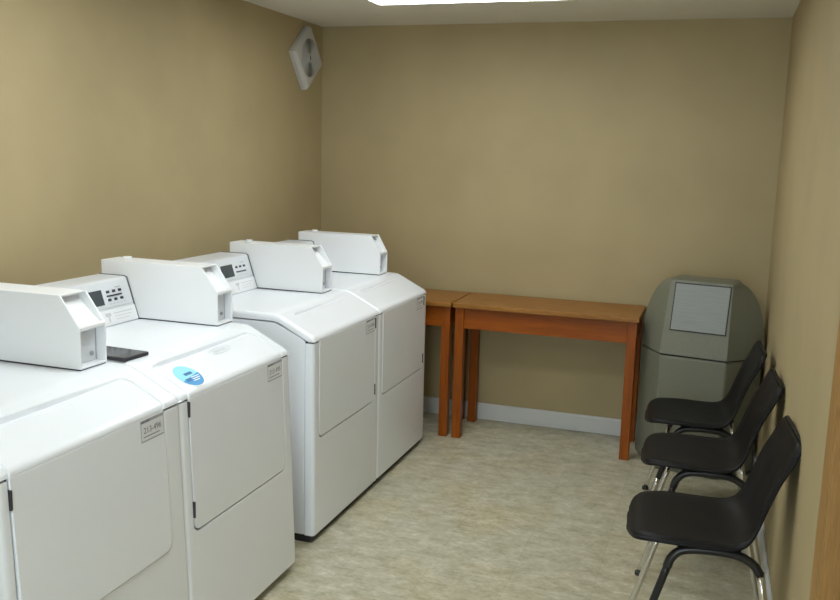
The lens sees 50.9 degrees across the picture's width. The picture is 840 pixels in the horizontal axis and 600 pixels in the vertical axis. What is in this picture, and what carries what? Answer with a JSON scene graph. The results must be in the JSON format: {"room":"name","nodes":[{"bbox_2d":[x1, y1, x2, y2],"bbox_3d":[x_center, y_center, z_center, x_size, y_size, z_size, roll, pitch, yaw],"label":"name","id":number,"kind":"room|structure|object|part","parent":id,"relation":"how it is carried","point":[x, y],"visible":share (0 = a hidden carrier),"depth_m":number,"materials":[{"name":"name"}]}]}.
{"room":"laundry","nodes":[
{"label":"laundry","id":0,"kind":"room"},
{"bbox_2d":[0,0,322,284],"bbox_3d":[-1.613,-0.068,2.666,0.120,2.271,5.900,5,10,18],"label":"wall","id":1,"kind":"structure","parent":0,"point":[171,130],"depth_m":3.71,"materials":[{"name":"beige paint"}]},
{"bbox_2d":[288,26,321,89],"bbox_3d":[-0.642,-1.371,5.001,0.050,0.358,0.358,5,10,18],"label":"exhaust fan","id":2,"kind":"object","parent":1,"relation":"attached to","point":[304,53],"visible":1,"depth_m":4.96,"materials":[{"name":"grey plastic"}]},
{"bbox_2d":[302,40,317,75],"bbox_3d":[-0.624,-1.369,4.995,0.005,0.195,0.195,5,10,18],"label":"grille","id":3,"kind":"object","parent":2,"relation":"attached to","point":[309,47],"depth_m":4.99,"materials":[{"name":"grey plastic"}]},
{"bbox_2d":[254,412,758,599],"bbox_3d":[-0.369,1.207,2.437,2.818,0.100,6.140,5,10,18],"label":"floor","id":4,"kind":"structure","parent":0,"point":[498,510],"depth_m":3.69,"materials":[{"name":"tile"}]},
{"bbox_2d":[0,282,188,599],"bbox_3d":[-1.166,0.565,2.386,0.819,1.139,0.686,5,10,18],"label":"washing machine","id":5,"kind":"object","parent":4,"relation":"on","point":[92,508],"visible":1,"depth_m":2.31,"materials":[{"name":"white metal"}]},
{"bbox_3d":[-0.961,0.130,2.528,0.004,0.099,0.099,5,10,18],"label":"service plate","id":6,"kind":"part","parent":5,"relation":"part of","materials":[{"name":"white metal"}]},
{"bbox_3d":[-1.174,0.267,2.342,0.786,0.099,0.686,5,10,18],"label":"panel","id":7,"kind":"part","parent":5,"relation":"part of","materials":[{"name":"white metal"}]},
{"bbox_3d":[-0.811,0.551,2.238,0.038,0.409,0.572,5,10,18],"label":"door","id":8,"kind":"part","parent":5,"relation":"part of","materials":[{"name":"white metal"}]},
{"bbox_3d":[-0.817,0.738,2.293,0.072,0.784,0.685,5,10,18],"label":"panel","id":9,"kind":"part","parent":5,"relation":"part of","materials":[{"name":"white metal"}]},
{"bbox_2d":[35,256,294,599],"bbox_3d":[-0.946,0.465,3.028,0.819,1.138,0.686,5,10,18],"label":"washing machine","id":10,"kind":"object","parent":4,"relation":"on","point":[229,381],"visible":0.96,"depth_m":2.97,"materials":[{"name":"white metal"}]},
{"bbox_3d":[-1.135,-0.017,3.269,0.222,0.158,0.003,5,10,18],"label":"trim","id":11,"kind":"part","parent":10,"relation":"part of","materials":[{"name":"grey plastic"}]},
{"bbox_2d":[106,346,148,361],"bbox_3d":[-0.932,0.161,2.679,0.190,0.011,0.112,5,10,22],"label":"tablet","id":12,"kind":"object","parent":10,"relation":"on","point":[113,353],"visible":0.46,"depth_m":2.65,"materials":[{"name":"grey"}]},
{"bbox_3d":[-0.953,0.166,2.984,0.786,0.099,0.686,5,10,18],"label":"panel","id":13,"kind":"part","parent":10,"relation":"part of","materials":[{"name":"white metal"}]},
{"bbox_3d":[-0.733,0.026,3.196,0.004,0.098,0.091,5,10,18],"label":"service plate","id":14,"kind":"part","parent":10,"relation":"part of","materials":[{"name":"white metal"}]},
{"bbox_3d":[-0.596,0.637,2.935,0.072,0.784,0.685,5,10,18],"label":"panel","id":15,"kind":"part","parent":10,"relation":"part of","materials":[{"name":"white metal"}]},
{"bbox_3d":[-0.586,0.449,2.894,0.026,0.409,0.585,5,10,18],"label":"door","id":16,"kind":"part","parent":10,"relation":"part of","materials":[{"name":"white metal"}]},
{"bbox_2d":[173,239,378,541],"bbox_3d":[-0.671,0.335,3.869,0.792,1.133,0.686,5,10,18],"label":"washing machine","id":17,"kind":"object","parent":4,"relation":"on","point":[283,291],"visible":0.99,"depth_m":3.71,"materials":[{"name":"white metal"}]},
{"bbox_3d":[-0.854,-0.141,4.058,0.242,0.158,0.003,5,10,18],"label":"trim","id":18,"kind":"part","parent":17,"relation":"part of","materials":[{"name":"grey plastic"}]},
{"bbox_3d":[-0.665,0.035,3.820,0.786,0.099,0.686,5,10,18],"label":"panel","id":19,"kind":"part","parent":17,"relation":"part of","materials":[{"name":"white metal"}]},
{"bbox_3d":[-0.447,-0.094,3.983,0.004,0.093,0.091,5,10,18],"label":"service plate","id":20,"kind":"part","parent":17,"relation":"part of","materials":[{"name":"white metal"}]},
{"bbox_3d":[-0.322,0.505,3.776,0.042,0.784,0.685,5,10,18],"label":"panel","id":21,"kind":"part","parent":17,"relation":"part of","materials":[{"name":"white metal"}]},
{"bbox_3d":[-0.303,0.307,3.737,0.010,0.391,0.584,5,10,18],"label":"door","id":22,"kind":"part","parent":17,"relation":"part of","materials":[{"name":"white metal"}]},
{"bbox_2d":[279,229,425,483],"bbox_3d":[-0.451,0.236,4.511,0.792,1.130,0.686,5,10,18],"label":"washing machine","id":23,"kind":"object","parent":4,"relation":"on","point":[358,261],"visible":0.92,"depth_m":4.45,"materials":[{"name":"white metal"}]},
{"bbox_3d":[-0.445,-0.065,4.462,0.786,0.099,0.686,5,10,18],"label":"panel","id":24,"kind":"part","parent":23,"relation":"part of","materials":[{"name":"white metal"}]},
{"bbox_3d":[-0.102,0.405,4.418,0.042,0.784,0.685,5,10,18],"label":"panel","id":25,"kind":"part","parent":23,"relation":"part of","materials":[{"name":"white metal"}]},
{"bbox_3d":[-0.082,0.207,4.379,0.010,0.391,0.584,5,10,18],"label":"door","id":26,"kind":"part","parent":23,"relation":"part of","materials":[{"name":"white metal"}]},
{"bbox_2d":[423,288,470,436],"bbox_3d":[-0.235,0.321,5.167,0.970,0.760,0.412,5,10,18],"label":"folding table","id":27,"kind":"object","parent":4,"relation":"on","point":[440,311],"visible":0.25,"depth_m":4.86,"materials":[{"name":"brown wood"}]},
{"bbox_3d":[0.139,0.393,4.876,0.048,0.734,0.048,5,10,18],"label":"leg","id":28,"kind":"part","parent":27,"relation":"part of","materials":[{"name":"brown wood"}]},
{"bbox_3d":[0.243,0.345,5.179,0.048,0.734,0.048,5,10,18],"label":"leg","id":29,"kind":"part","parent":27,"relation":"part of","materials":[{"name":"brown wood"}]},
{"bbox_2d":[451,292,645,460],"bbox_3d":[0.697,0.398,4.858,0.982,0.760,0.412,5,10,18],"label":"folding table","id":30,"kind":"object","parent":4,"relation":"on","point":[587,320],"visible":1,"depth_m":4.71,"materials":[{"name":"brown wood"}]},
{"bbox_3d":[0.212,0.399,4.852,0.048,0.734,0.048,5,10,18],"label":"leg","id":31,"kind":"part","parent":30,"relation":"part of","materials":[{"name":"brown wood"}]},
{"bbox_3d":[0.316,0.351,5.155,0.048,0.734,0.048,5,10,18],"label":"leg","id":32,"kind":"part","parent":30,"relation":"part of","materials":[{"name":"brown wood"}]},
{"bbox_3d":[1.077,0.470,4.565,0.048,0.734,0.048,5,10,18],"label":"leg","id":33,"kind":"part","parent":30,"relation":"part of","materials":[{"name":"brown wood"}]},
{"bbox_3d":[1.181,0.423,4.869,0.048,0.734,0.048,5,10,18],"label":"leg","id":34,"kind":"part","parent":30,"relation":"part of","materials":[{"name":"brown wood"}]},
{"bbox_2d":[635,275,763,478],"bbox_3d":[1.420,0.371,4.500,0.607,0.969,0.381,7,11,28],"label":"trash bin","id":35,"kind":"object","parent":4,"relation":"on","point":[698,332],"visible":0.73,"depth_m":4.34,"materials":[{"name":"grey plastic"}]},
{"bbox_3d":[1.428,0.074,4.451,0.607,0.367,0.381,7,11,28],"label":"dome lid","id":36,"kind":"part","parent":35,"relation":"part of","materials":[{"name":"grey plastic"}]},
{"bbox_2d":[642,340,766,491],"bbox_3d":[1.240,0.562,3.917,0.475,0.773,0.414,4,10,15],"label":"shell chair","id":37,"kind":"object","parent":4,"relation":"on","point":[691,415],"visible":0.87,"depth_m":3.88,"materials":[{"name":"black plastic"}]},
{"bbox_3d":[1.003,0.858,3.845,0.072,0.186,0.023,4,10,15],"label":"leg","id":38,"kind":"part","parent":37,"relation":"part of","materials":[{"name":"silver metal"}]},
{"bbox_3d":[1.119,0.742,4.166,0.109,0.316,0.022,4,10,17],"label":"leg","id":39,"kind":"part","parent":37,"relation":"part of","materials":[{"name":"silver metal"}]},
{"bbox_3d":[1.461,0.742,4.075,0.099,0.364,0.021,2,9,5],"label":"leg","id":40,"kind":"part","parent":37,"relation":"part of","materials":[{"name":"silver metal"}]},
{"bbox_2d":[635,368,783,575],"bbox_3d":[1.091,0.646,3.389,0.475,0.773,0.414,4,10,15],"label":"shell chair","id":41,"kind":"object","parent":4,"relation":"on","point":[697,456],"visible":0.84,"depth_m":3.34,"materials":[{"name":"black plastic"}]},
{"bbox_3d":[0.854,0.942,3.317,0.072,0.186,0.023,4,10,15],"label":"leg","id":42,"kind":"part","parent":41,"relation":"part of","materials":[{"name":"silver metal"}]},
{"bbox_3d":[0.970,0.826,3.638,0.109,0.316,0.022,4,10,17],"label":"leg","id":43,"kind":"part","parent":41,"relation":"part of","materials":[{"name":"silver metal"}]},
{"bbox_3d":[1.312,0.825,3.546,0.099,0.364,0.021,2,9,5],"label":"leg","id":44,"kind":"part","parent":41,"relation":"part of","materials":[{"name":"silver metal"}]},
{"bbox_3d":[1.213,0.880,3.199,0.099,0.364,0.022,6,10,26],"label":"leg","id":45,"kind":"part","parent":41,"relation":"part of","materials":[{"name":"silver metal"}]},
{"bbox_2d":[626,415,801,599],"bbox_3d":[0.886,0.746,2.754,0.475,0.773,0.414,4,10,14],"label":"shell chair","id":46,"kind":"object","parent":4,"relation":"on","point":[697,524],"visible":1,"depth_m":2.71,"materials":[{"name":"black plastic"}]},
{"bbox_3d":[0.759,0.926,3.000,0.109,0.316,0.022,4,10,15],"label":"leg","id":47,"kind":"part","parent":46,"relation":"part of","materials":[{"name":"silver metal"}]},
{"bbox_3d":[1.104,0.924,2.917,0.099,0.364,0.021,2,9,3],"label":"leg","id":48,"kind":"part","parent":46,"relation":"part of","materials":[{"name":"silver metal"}]},
{"bbox_3d":[1.014,0.980,2.567,0.099,0.364,0.022,6,10,24],"label":"leg","id":49,"kind":"part","parent":46,"relation":"part of","materials":[{"name":"silver metal"}]},
{"bbox_2d":[244,0,800,26],"bbox_3d":[-0.304,-1.131,2.049,2.818,0.100,6.140,5,10,18],"label":"ceiling","id":50,"kind":"structure","parent":0,"point":[323,13],"depth_m":4.44,"materials":[{"name":"paint"}]},
{"bbox_2d":[367,0,536,4],"bbox_3d":[0.223,-1.319,3.712,1.095,0.046,0.557,5,10,18],"label":"ceiling light","id":51,"kind":"object","parent":50,"relation":"attached to","point":[377,2],"visible":1,"depth_m":3.98,"materials":[{"name":"white"}]},
{"bbox_2d":[321,17,792,420],"bbox_3d":[0.632,-0.403,5.059,2.818,2.271,0.120,5,10,18],"label":"wall","id":52,"kind":"structure","parent":0,"point":[593,161],"depth_m":4.93,"materials":[{"name":"beige paint"}]},
{"bbox_2d":[423,396,636,437],"bbox_3d":[0.581,0.677,5.174,2.550,0.098,0.013,5,10,18],"label":"baseboard","id":53,"kind":"structure","parent":52,"relation":"attached to","point":[511,414],"depth_m":5.13,"materials":[{"name":"white"}]},
{"bbox_2d":[755,0,839,599],"bbox_3d":[0.940,0.143,1.820,0.120,2.271,5.900,5,10,18],"label":"wall","id":54,"kind":"structure","parent":0,"point":[802,314],"depth_m":2.73,"materials":[{"name":"beige paint"}]},
{"bbox_2d":[752,442,771,599],"bbox_3d":[1.325,0.991,3.405,0.013,0.098,2.934,5,10,18],"label":"baseboard","id":55,"kind":"structure","parent":54,"relation":"attached to","point":[761,535],"depth_m":3.35,"materials":[{"name":"white"}]},
{"bbox_2d":[809,316,839,599],"bbox_3d":[0.707,0.287,1.372,0.018,2.119,1.050,5,10,18],"label":"trim","id":56,"kind":"structure","parent":54,"relation":"attached to","point":[835,393],"depth_m":1.83,"materials":[{"name":"brown wood"}]},
{"bbox_2d":[818,399,839,599],"bbox_3d":[0.759,0.333,1.346,0.137,2.038,0.839,5,10,18],"label":"trim","id":57,"kind":"structure","parent":54,"relation":"attached to","point":[829,585],"depth_m":1.78,"materials":[{"name":"brown wood"}]}
]}

